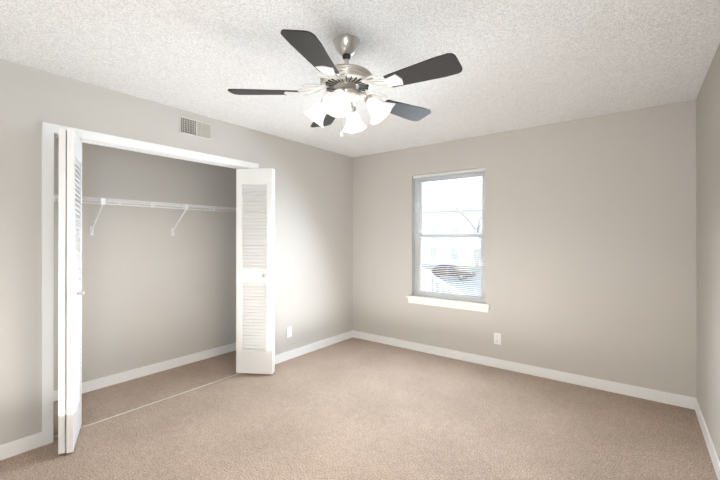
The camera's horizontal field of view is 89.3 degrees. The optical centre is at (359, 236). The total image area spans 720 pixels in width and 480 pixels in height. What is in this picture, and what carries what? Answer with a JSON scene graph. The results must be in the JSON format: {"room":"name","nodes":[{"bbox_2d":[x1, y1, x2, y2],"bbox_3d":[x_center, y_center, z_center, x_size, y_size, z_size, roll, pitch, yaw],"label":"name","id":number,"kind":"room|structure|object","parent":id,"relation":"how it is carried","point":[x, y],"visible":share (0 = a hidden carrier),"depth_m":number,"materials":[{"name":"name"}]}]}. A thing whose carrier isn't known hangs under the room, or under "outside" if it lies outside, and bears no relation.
{"room":"empty bedroom","nodes":[
{"label":"empty bedroom","id":0,"kind":"room"},
{"bbox_2d":[54,138,235,389],"bbox_3d":[-2.189,0.139,3.544,0.100,2.440,2.600,0,0,37],"label":"wall","id":1,"kind":"structure","parent":0,"point":[154,290],"depth_m":3.61,"materials":[{"name":"paint"}]},
{"bbox_2d":[54,194,235,235],"bbox_3d":[-2.024,-0.169,3.419,0.316,0.316,2.400,0,0,37],"label":"closet shelf","id":2,"kind":"object","parent":1,"relation":"attached to","point":[103,201],"visible":0.58,"depth_m":3.39,"materials":[{"name":"white metal"}]},
{"bbox_2d":[54,343,235,400],"bbox_3d":[-1.897,1.313,3.318,0.635,0.090,2.400,0,0,37],"label":"baseboard","id":3,"kind":"structure","parent":1,"relation":"attached to","point":[99,383],"depth_m":3.60,"materials":[{"name":"white wood"}]},
{"bbox_2d":[0,59,352,444],"bbox_3d":[-1.530,0.138,3.179,0.120,2.440,4.860,0,0,37],"label":"wall","id":4,"kind":"structure","parent":0,"point":[25,102],"depth_m":2.81,"materials":[{"name":"paint"}]},
{"bbox_2d":[0,432,41,460],"bbox_3d":[-2.469,1.310,1.836,0.012,0.090,1.328,0,0,37],"label":"baseboard","id":5,"kind":"structure","parent":4,"relation":"attached to","point":[20,446],"depth_m":2.28,"materials":[{"name":"white wood"}]},
{"bbox_2d":[58,128,84,454],"bbox_3d":[-1.914,0.334,2.431,0.123,2.015,0.401,0,0,-35],"label":"closet door","id":6,"kind":"structure","parent":4,"relation":"in","point":[71,293],"depth_m":2.27,"materials":[{"name":"white wood"}]},
{"bbox_2d":[41,122,258,445],"bbox_3d":[-1.599,0.307,3.075,0.136,2.102,1.694,0,0,37],"label":"trim","id":7,"kind":"structure","parent":4,"relation":"attached to","point":[50,132],"depth_m":2.39,"materials":[{"name":"white wood"}]},
{"bbox_2d":[179,116,210,139],"bbox_3d":[-1.438,-0.951,3.193,0.012,0.148,0.290,0,0,37],"label":"air vent","id":8,"kind":"object","parent":4,"relation":"in","point":[193,127],"visible":1,"depth_m":3.18,"materials":[{"name":"white metal"}]},
{"bbox_2d":[236,168,274,373],"bbox_3d":[-1.038,0.336,3.598,0.370,2.015,0.112,0,0,7],"label":"closet door","id":9,"kind":"structure","parent":4,"relation":"in","point":[255,270],"depth_m":3.59,"materials":[{"name":"white wood"}]},
{"bbox_2d":[287,326,291,337],"bbox_3d":[-0.785,1.060,4.049,0.008,0.115,0.070,0,0,37],"label":"electrical outlet","id":10,"kind":"object","parent":4,"relation":"attached to","point":[289,331],"visible":1,"depth_m":4.05,"materials":[{"name":"white plastic"}]},
{"bbox_2d":[275,331,351,363],"bbox_3d":[-0.573,1.315,4.323,0.012,0.090,1.538,0,0,37],"label":"baseboard","id":11,"kind":"structure","parent":4,"relation":"attached to","point":[282,357],"depth_m":4.31,"materials":[{"name":"white wood"}]},
{"bbox_2d":[0,337,717,479],"bbox_3d":[-0.410,1.406,2.323,4.405,0.100,4.860,0,0,37],"label":"floor carpet","id":12,"kind":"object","parent":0,"point":[352,408],"visible":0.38,"depth_m":2.59,"materials":[{"name":"beige carpet"}]},
{"bbox_2d":[53,373,240,437],"bbox_3d":[-1.605,1.356,3.077,0.012,0.003,1.570,0,0,37],"label":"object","id":13,"kind":"structure","parent":12,"relation":"on","point":[152,403],"depth_m":2.96,"materials":[{"name":"white metal"}]},
{"bbox_2d":[0,0,719,156],"bbox_3d":[-0.410,-1.134,2.329,4.405,0.100,4.860,0,0,37],"label":"ceiling","id":14,"kind":"structure","parent":0,"point":[528,63],"depth_m":2.17,"materials":[{"name":"white paint"}]},
{"bbox_2d":[228,29,461,135],"bbox_3d":[-0.040,-0.822,2.005,1.202,0.525,1.240,0,0,37],"label":"fan","id":15,"kind":"object","parent":14,"relation":"hanging from","point":[345,84],"visible":1,"depth_m":1.92,"materials":[{"name":"silver metal"}]},
{"bbox_2d":[353,99,696,397],"bbox_3d":[1.310,0.140,3.976,3.670,2.440,0.150,0,0,37],"label":"wall","id":16,"kind":"structure","parent":0,"point":[590,246],"depth_m":3.41,"materials":[{"name":"paint"}]},
{"bbox_2d":[406,295,489,312],"bbox_3d":[0.989,0.754,4.150,0.994,0.088,0.110,0,0,37],"label":"window sill","id":17,"kind":"structure","parent":16,"relation":"attached to","point":[454,303],"depth_m":4.09,"materials":[{"name":"white wood"}]},
{"bbox_2d":[415,172,484,301],"bbox_3d":[1.044,-0.002,4.224,0.884,1.475,0.074,0,0,37],"label":"window","id":18,"kind":"structure","parent":16,"relation":"in","point":[419,184],"depth_m":4.28,"materials":[{"name":"white plastic"}]},
{"bbox_2d":[413,168,484,301],"bbox_3d":[0.998,-0.020,4.163,0.872,1.436,0.050,0,0,37],"label":"window blinds","id":19,"kind":"object","parent":18,"relation":"attached to","point":[477,170],"visible":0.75,"depth_m":4.13,"materials":[{"name":"white plastic"}]},
{"bbox_2d":[494,333,500,344],"bbox_3d":[1.427,1.059,3.785,0.070,0.115,0.008,0,0,37],"label":"electrical outlet","id":20,"kind":"object","parent":16,"relation":"attached to","point":[497,338],"visible":1,"depth_m":3.78,"materials":[{"name":"white plastic"}]},
{"bbox_2d":[352,330,693,408],"bbox_3d":[1.257,1.315,3.912,3.420,0.090,0.012,0,0,37],"label":"baseboard","id":21,"kind":"structure","parent":16,"relation":"attached to","point":[620,388],"depth_m":3.51,"materials":[{"name":"white"}]},
{"bbox_2d":[696,43,719,460],"bbox_3d":[1.256,0.134,0.961,0.100,2.440,4.710,0,0,37],"label":"wall","id":22,"kind":"structure","parent":0,"point":[708,239],"depth_m":2.35,"materials":[{"name":"paint"}]},
{"bbox_2d":[692,398,719,479],"bbox_3d":[1.242,1.309,1.033,0.012,0.090,4.610,0,0,37],"label":"baseboard","id":23,"kind":"structure","parent":22,"relation":"attached to","point":[695,405],"depth_m":2.34,"materials":[{"name":"white wood"}]},
{"label":"outside","id":24,"kind":"structure","parent":0,"visible":0},
{"bbox_2d":[421,264,480,295],"bbox_3d":[23.387,4.327,85.232,180.000,0.200,155.850,0,0,37],"label":"ground","id":25,"kind":"structure","parent":24,"point":[463,282],"depth_m":32.09,"materials":[{"name":"white snow"}]},
{"bbox_2d":[421,267,462,293],"bbox_3d":[3.040,2.154,5.780,6.501,4.508,1.195,0,0,37],"label":"stair railing","id":26,"kind":"object","parent":25,"relation":"on","point":[427,272],"depth_m":6.42,"materials":[{"name":"white"}]},
{"bbox_2d":[421,193,481,266],"bbox_3d":[12.349,-1.273,60.870,73.000,10.900,13.200,0,0,37],"label":"building","id":27,"kind":"structure","parent":25,"relation":"on","point":[459,230],"depth_m":53.22,"materials":[{"name":"white"}]},
{"bbox_2d":[429,264,475,279],"bbox_3d":[8.792,3.428,35.908,4.720,1.405,1.810,0,0,29],"label":"car","id":28,"kind":"object","parent":25,"relation":"on","point":[454,268],"depth_m":35.17,"materials":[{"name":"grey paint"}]},
{"bbox_2d":[445,186,481,272],"bbox_3d":[13.696,-1.113,42.288,8.198,10.508,9.688,0,0,37],"label":"tree","id":29,"kind":"object","parent":25,"relation":"on","point":[465,216],"depth_m":41.66,"materials":[{"name":"grey plant"}]},
{"bbox_2d":[459,266,480,269],"bbox_3d":[16.142,4.119,47.279,7.500,0.060,4.000,0,0,37],"label":"grass","id":30,"kind":"structure","parent":25,"relation":"on","point":[472,267],"depth_m":48.49,"materials":[{"name":"green"}]}
]}

